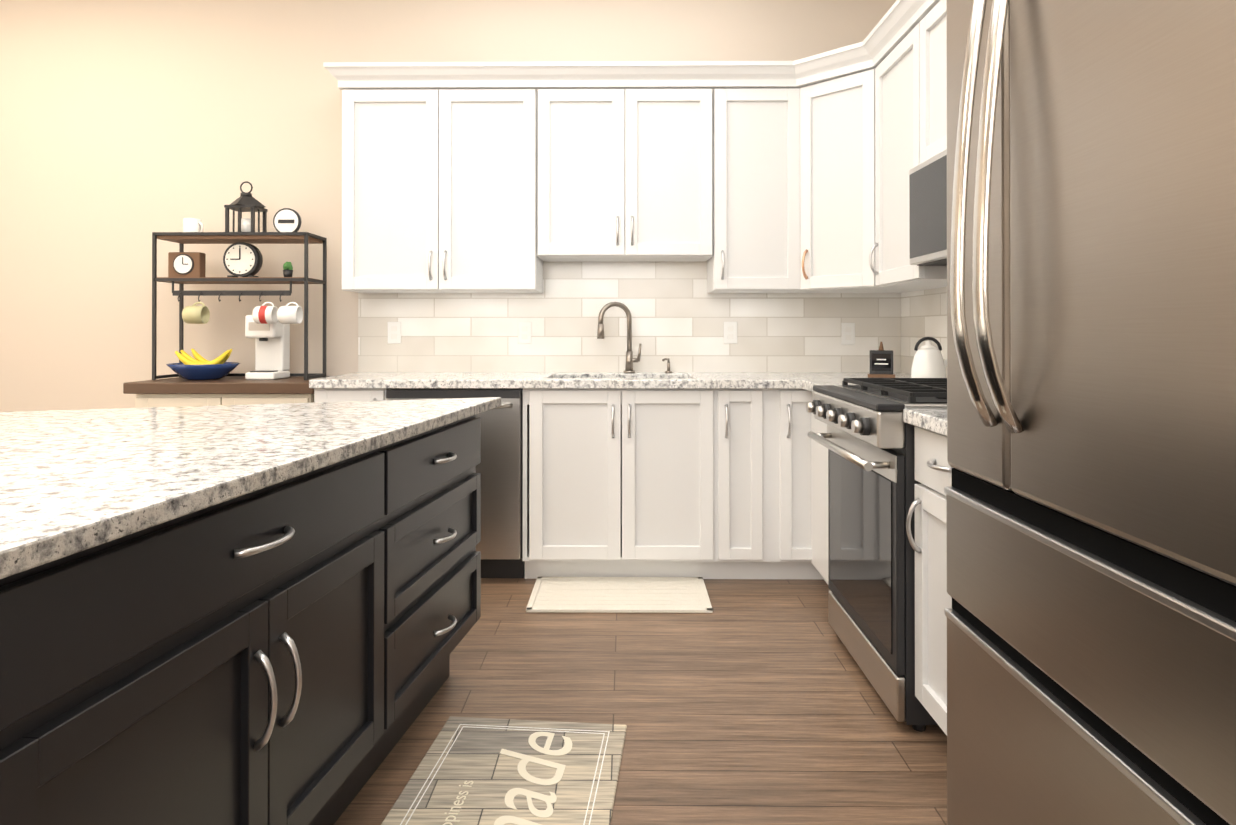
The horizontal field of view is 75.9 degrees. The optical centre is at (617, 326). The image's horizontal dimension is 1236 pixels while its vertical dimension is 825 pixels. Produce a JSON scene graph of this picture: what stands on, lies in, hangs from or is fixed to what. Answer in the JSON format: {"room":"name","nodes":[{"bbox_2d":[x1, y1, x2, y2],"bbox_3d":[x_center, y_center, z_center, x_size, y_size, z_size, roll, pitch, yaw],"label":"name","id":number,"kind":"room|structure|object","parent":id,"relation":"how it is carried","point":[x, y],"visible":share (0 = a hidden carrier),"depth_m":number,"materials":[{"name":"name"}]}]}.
{"room":"kitchen","nodes":[
{"label":"kitchen","id":0,"kind":"room"},
{"bbox_2d":[0,0,895,411],"bbox_3d":[-1.161,-0.348,4.191,5.470,3.000,0.100,0,0,1],"label":"wall","id":1,"kind":"structure","parent":0,"point":[128,128],"depth_m":4.15,"materials":[{"name":"beige paint"}]},
{"bbox_2d":[335,62,554,292],"bbox_3d":[-0.830,-0.713,3.970,1.006,1.079,0.321,0,0,1],"label":"upper cabinet","id":2,"kind":"object","parent":1,"relation":"attached to","point":[446,168],"depth_m":3.82,"materials":[{"name":"white wood"}]},
{"bbox_2d":[551,61,698,261],"bbox_3d":[0.035,-0.795,3.962,0.845,0.914,0.321,0,0,1],"label":"upper cabinet","id":3,"kind":"object","parent":1,"relation":"attached to","point":[625,134],"depth_m":3.81,"materials":[{"name":"white wood"}]},
{"bbox_2d":[358,261,900,372],"bbox_3d":[0.058,-0.055,4.124,2.829,0.626,0.008,0,0,1],"label":"backsplash","id":4,"kind":"structure","parent":1,"relation":"attached to","point":[680,315],"depth_m":4.12,"materials":[{"name":"tile"}]},
{"bbox_2d":[388,322,400,343],"bbox_3d":[-1.166,0.032,4.126,0.070,0.114,0.007,0,0,1],"label":"electrical outlet plate","id":5,"kind":"object","parent":4,"relation":"attached to","point":[394,332],"visible":1,"depth_m":4.12,"materials":[{"name":"white plastic"}]},
{"bbox_2d":[518,322,530,343],"bbox_3d":[-0.486,0.032,4.120,0.070,0.114,0.007,0,0,1],"label":"electrical outlet plate","id":6,"kind":"object","parent":4,"relation":"attached to","point":[524,332],"visible":1,"depth_m":4.12,"materials":[{"name":"white plastic"}]},
{"bbox_2d":[724,322,736,343],"bbox_3d":[0.584,0.032,4.110,0.070,0.114,0.007,0,0,1],"label":"electrical outlet plate","id":7,"kind":"object","parent":4,"relation":"attached to","point":[730,332],"visible":1,"depth_m":4.11,"materials":[{"name":"white plastic"}]},
{"bbox_2d":[841,323,854,344],"bbox_3d":[1.194,0.037,4.104,0.070,0.114,0.007,0,0,1],"label":"electrical outlet plate","id":8,"kind":"object","parent":4,"relation":"attached to","point":[847,333],"visible":1,"depth_m":4.10,"materials":[{"name":"white plastic"}]},
{"bbox_2d":[695,61,810,292],"bbox_3d":[0.663,-0.713,3.935,0.533,1.079,0.364,0,0,1],"label":"upper cabinet","id":9,"kind":"object","parent":1,"relation":"attached to","point":[741,177],"depth_m":3.81,"materials":[{"name":"white wood"}]},
{"bbox_2d":[334,576,946,824],"bbox_3d":[-1.192,1.161,0.891,5.470,0.050,6.685,0,0,1],"label":"floor","id":10,"kind":"structure","parent":0,"point":[753,702],"depth_m":2.38,"materials":[{"name":"brown wood"}]},
{"bbox_2d":[123,376,329,407],"bbox_3d":[-1.806,0.703,3.857,0.865,0.895,0.559,0,0,1],"label":"side table","id":11,"kind":"object","parent":10,"relation":"on","point":[181,391],"visible":0.23,"depth_m":3.61,"materials":[{"name":"brown wood"}]},
{"bbox_2d":[166,349,239,379],"bbox_3d":[-1.999,0.181,3.821,0.320,0.147,0.320,0,0,1],"label":"bowl","id":12,"kind":"object","parent":11,"relation":"on","point":[198,367],"visible":1,"depth_m":3.76,"materials":[{"name":"blue ceramic"}]},
{"bbox_2d":[152,232,326,379],"bbox_3d":[-1.841,-0.096,3.873,0.739,0.702,0.252,0,0,1],"label":"shelf unit","id":13,"kind":"object","parent":11,"relation":"on","point":[183,238],"visible":0.96,"depth_m":3.77,"materials":[{"name":"black metal"}]},
{"bbox_2d":[168,252,205,276],"bbox_3d":[-2.104,-0.298,3.859,0.156,0.125,0.067,0,0,1],"label":"clock","id":14,"kind":"object","parent":13,"relation":"on","point":[186,264],"visible":0.88,"depth_m":3.84,"materials":[{"name":"brown wood"}]},
{"bbox_2d":[183,218,203,231],"bbox_3d":[-2.066,-0.480,3.865,0.106,0.088,0.080,0,0,1],"label":"cup","id":15,"kind":"object","parent":13,"relation":"on","point":[192,225],"visible":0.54,"depth_m":3.83,"materials":[{"name":"white ceramic"}]},
{"bbox_2d":[182,302,209,323],"bbox_3d":[-1.985,-0.066,3.723,0.090,0.104,0.083,0,0,1],"label":"mug","id":16,"kind":"object","parent":13,"relation":"hanging from","point":[193,314],"visible":1,"depth_m":3.69,"materials":[{"name":"beige ceramic"}]},
{"bbox_2d":[223,242,262,276],"bbox_3d":[-1.829,-0.322,3.860,0.168,0.174,0.065,0,0,1],"label":"round clock","id":17,"kind":"object","parent":13,"relation":"on","point":[241,259],"visible":0.98,"depth_m":3.83,"materials":[{"name":"black metal"}]},
{"bbox_2d":[224,181,267,231],"bbox_3d":[-1.819,-0.573,3.873,0.196,0.274,0.196,0,0,1],"label":"lantern","id":18,"kind":"object","parent":13,"relation":"on","point":[245,202],"visible":0.79,"depth_m":3.85,"materials":[{"name":"black metal"}]},
{"bbox_2d":[252,302,277,323],"bbox_3d":[-1.655,-0.065,3.719,0.091,0.105,0.084,0,0,1],"label":"mug","id":19,"kind":"object","parent":13,"relation":"hanging from","point":[262,314],"visible":0.96,"depth_m":3.69,"materials":[{"name":"white ceramic"}]},
{"bbox_2d":[273,208,300,231],"bbox_3d":[-1.614,-0.507,3.861,0.132,0.141,0.036,0,0,1],"label":"coffee sign","id":20,"kind":"object","parent":13,"relation":"on","point":[286,219],"visible":0.79,"depth_m":3.85,"materials":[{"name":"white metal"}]},
{"bbox_2d":[283,262,292,276],"bbox_3d":[-1.609,-0.276,3.860,0.048,0.081,0.048,0,0,1],"label":"plant","id":21,"kind":"object","parent":13,"relation":"on","point":[288,269],"visible":0.9,"depth_m":3.84,"materials":[{"name":"green plant"}]},
{"bbox_2d":[277,302,302,323],"bbox_3d":[-1.540,-0.066,3.718,0.090,0.104,0.083,0,0,1],"label":"mug","id":22,"kind":"object","parent":13,"relation":"hanging from","point":[286,314],"visible":1,"depth_m":3.69,"materials":[{"name":"white ceramic"}]},
{"bbox_2d":[245,315,289,379],"bbox_3d":[-1.714,0.100,3.878,0.146,0.310,0.193,0,0,1],"label":"coffee maker","id":23,"kind":"object","parent":11,"relation":"on","point":[272,351],"visible":0.77,"depth_m":3.88,"materials":[{"name":"white plastic"}]},
{"bbox_2d":[0,421,480,824],"bbox_3d":[-1.390,0.704,1.166,1.839,0.868,2.979,0,0,1],"label":"kitchen island","id":24,"kind":"object","parent":10,"relation":"on","point":[260,614],"depth_m":1.43,"materials":[{"name":"black painted wood"},{"name":"granite"},{"name":"nickel"}]},
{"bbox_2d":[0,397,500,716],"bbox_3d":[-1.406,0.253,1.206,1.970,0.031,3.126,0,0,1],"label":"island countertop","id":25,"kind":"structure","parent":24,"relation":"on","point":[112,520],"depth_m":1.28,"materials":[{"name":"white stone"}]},
{"bbox_2d":[314,388,387,402],"bbox_3d":[-1.197,0.713,3.829,0.324,0.876,0.605,0,0,1],"label":"base cabinet","id":26,"kind":"object","parent":10,"relation":"on","point":[320,394],"depth_m":3.53,"materials":[{"name":"white wood"}]},
{"bbox_2d":[386,388,524,577],"bbox_3d":[-0.730,0.714,3.788,0.600,0.872,0.667,0,0,1],"label":"dishwasher","id":27,"kind":"object","parent":10,"relation":"on","point":[499,545],"visible":0.27,"depth_m":3.52,"materials":[{"name":"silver metal"}]},
{"bbox_2d":[381,716,626,824],"bbox_3d":[-0.272,1.137,1.886,0.520,0.008,0.800,0,0,6],"label":"doormat","id":28,"kind":"object","parent":10,"relation":"on","point":[461,750],"visible":1,"depth_m":2.00,"materials":[{"name":"beige fabric"}]},
{"bbox_2d":[443,781,473,824],"bbox_3d":[-0.381,1.132,1.857,0.046,0.001,0.234,0,0,6],"label":"lettering","id":29,"kind":"object","parent":28,"relation":"on","point":[457,804],"visible":1,"depth_m":1.87,"materials":[{"name":"beige"}]},
{"bbox_2d":[494,732,571,824],"bbox_3d":[-0.238,1.132,1.920,0.186,0.001,0.592,0,0,6],"label":"lettering","id":30,"kind":"object","parent":28,"relation":"on","point":[511,794],"visible":1,"depth_m":1.98,"materials":[{"name":"beige"}]},
{"bbox_2d":[526,577,712,612],"bbox_3d":[0.007,1.141,3.380,0.750,0.014,0.425,0,0,1],"label":"area rug","id":31,"kind":"object","parent":10,"relation":"on","point":[619,594],"visible":1,"depth_m":3.35,"materials":[{"name":"beige fabric"}]},
{"bbox_2d":[686,388,773,578],"bbox_3d":[0.526,0.713,3.813,0.316,0.876,0.605,0,0,1],"label":"base cabinet","id":32,"kind":"object","parent":10,"relation":"on","point":[718,483],"depth_m":3.52,"materials":[{"name":"white wood"}]},
{"bbox_2d":[309,372,910,427],"bbox_3d":[0.046,0.347,3.552,2.826,0.224,1.130,0,0,1],"label":"countertop","id":33,"kind":"structure","parent":32,"relation":"on","point":[808,381],"depth_m":3.50,"materials":[{"name":"stone"}]},
{"bbox_2d":[597,302,640,372],"bbox_3d":[0.007,0.055,4.025,0.225,0.363,0.096,0,0,1],"label":"faucet","id":34,"kind":"object","parent":33,"relation":"on","point":[630,359],"visible":1,"depth_m":4.03,"materials":[{"name":"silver metal"}]},
{"bbox_2d":[662,358,671,372],"bbox_3d":[0.249,0.198,4.025,0.052,0.078,0.067,0,0,1],"label":"soap dispenser","id":35,"kind":"object","parent":33,"relation":"on","point":[668,365],"visible":1,"depth_m":4.03,"materials":[{"name":"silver metal"}]},
{"bbox_2d":[868,342,894,377],"bbox_3d":[1.214,0.152,3.651,0.120,0.165,0.040,0,0,19],"label":"sign","id":36,"kind":"object","parent":33,"relation":"on","point":[881,362],"visible":1,"depth_m":3.64,"materials":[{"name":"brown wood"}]},
{"bbox_2d":[911,337,946,377],"bbox_3d":[1.287,0.137,3.231,0.179,0.192,0.136,0,0,1],"label":"kettle","id":37,"kind":"object","parent":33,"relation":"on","point":[928,362],"visible":0.71,"depth_m":3.19,"materials":[{"name":"white metal"}]},
{"bbox_2d":[774,389,809,578],"bbox_3d":[0.801,0.713,3.810,0.235,0.876,0.605,0,0,1],"label":"base cabinet","id":38,"kind":"object","parent":10,"relation":"on","point":[791,416],"depth_m":3.52,"materials":[{"name":"white wood"}]},
{"bbox_2d":[810,391,827,584],"bbox_3d":[1.159,0.710,3.251,0.605,0.876,0.554,0,0,1],"label":"base cabinet","id":39,"kind":"object","parent":10,"relation":"on","point":[818,452],"depth_m":3.39,"materials":[{"name":"white wood"}]},
{"bbox_2d":[806,378,946,731],"bbox_3d":[1.071,0.667,2.591,0.767,0.955,0.758,0,0,1],"label":"range","id":40,"kind":"object","parent":10,"relation":"on","point":[869,442],"visible":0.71,"depth_m":2.39,"materials":[{"name":"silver metal"}]},
{"bbox_2d":[906,426,952,734],"bbox_3d":[1.116,0.703,1.830,0.665,0.875,0.752,0,0,1],"label":"base cabinet","id":41,"kind":"object","parent":10,"relation":"on","point":[933,477],"visible":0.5,"depth_m":2.11,"materials":[{"name":"white wood"}]},
{"bbox_2d":[903,409,946,435],"bbox_3d":[1.118,0.246,1.833,0.651,0.038,0.752,0,0,1],"label":"countertop","id":42,"kind":"structure","parent":41,"relation":"on","point":[934,420],"depth_m":2.06,"materials":[{"name":"stone"}]},
{"bbox_2d":[944,0,1235,824],"bbox_3d":[0.980,0.237,0.978,0.915,1.800,0.910,0,0,1],"label":"fridge","id":43,"kind":"object","parent":10,"relation":"on","point":[1090,493],"visible":1,"depth_m":0.98,"materials":[{"name":"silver metal"}]},
{"bbox_3d":[1.493,-0.364,0.823,0.100,3.000,6.585,0,0,1],"label":"wall","id":44,"kind":"structure","parent":0,"visible":0},
{"bbox_2d":[787,37,934,292],"bbox_3d":[1.141,-0.714,3.780,0.652,1.079,0.665,0,0,1],"label":"upper cabinet","id":45,"kind":"object","parent":44,"relation":"attached to","point":[827,91],"depth_m":3.69,"materials":[{"name":"white wood"}]},
{"bbox_2d":[867,0,946,287],"bbox_3d":[1.278,-0.716,3.239,0.367,1.079,0.651,0,0,1],"label":"upper cabinet","id":46,"kind":"object","parent":44,"relation":"attached to","point":[895,44],"depth_m":3.28,"materials":[{"name":"white wood"}]},
{"bbox_2d":[901,287,946,377],"bbox_3d":[1.460,0.000,3.152,0.008,0.506,1.906,0,0,1],"label":"backsplash","id":47,"kind":"structure","parent":44,"relation":"attached to","point":[923,313],"depth_m":3.82,"materials":[{"name":"tile"}]},
{"bbox_2d":[923,0,946,161],"bbox_3d":[1.294,-0.929,2.757,0.326,0.658,0.437,0,0,1],"label":"upper cabinet","id":48,"kind":"object","parent":44,"relation":"attached to","point":[934,11],"depth_m":2.86,"materials":[{"name":"white wood"}]},
{"bbox_2d":[909,149,946,265],"bbox_3d":[1.251,-0.412,2.596,0.409,0.363,0.755,0,0,1],"label":"microwave","id":49,"kind":"object","parent":48,"relation":"attached to","point":[928,209],"visible":0.23,"depth_m":2.77,"materials":[{"name":"black metal"}]}
]}

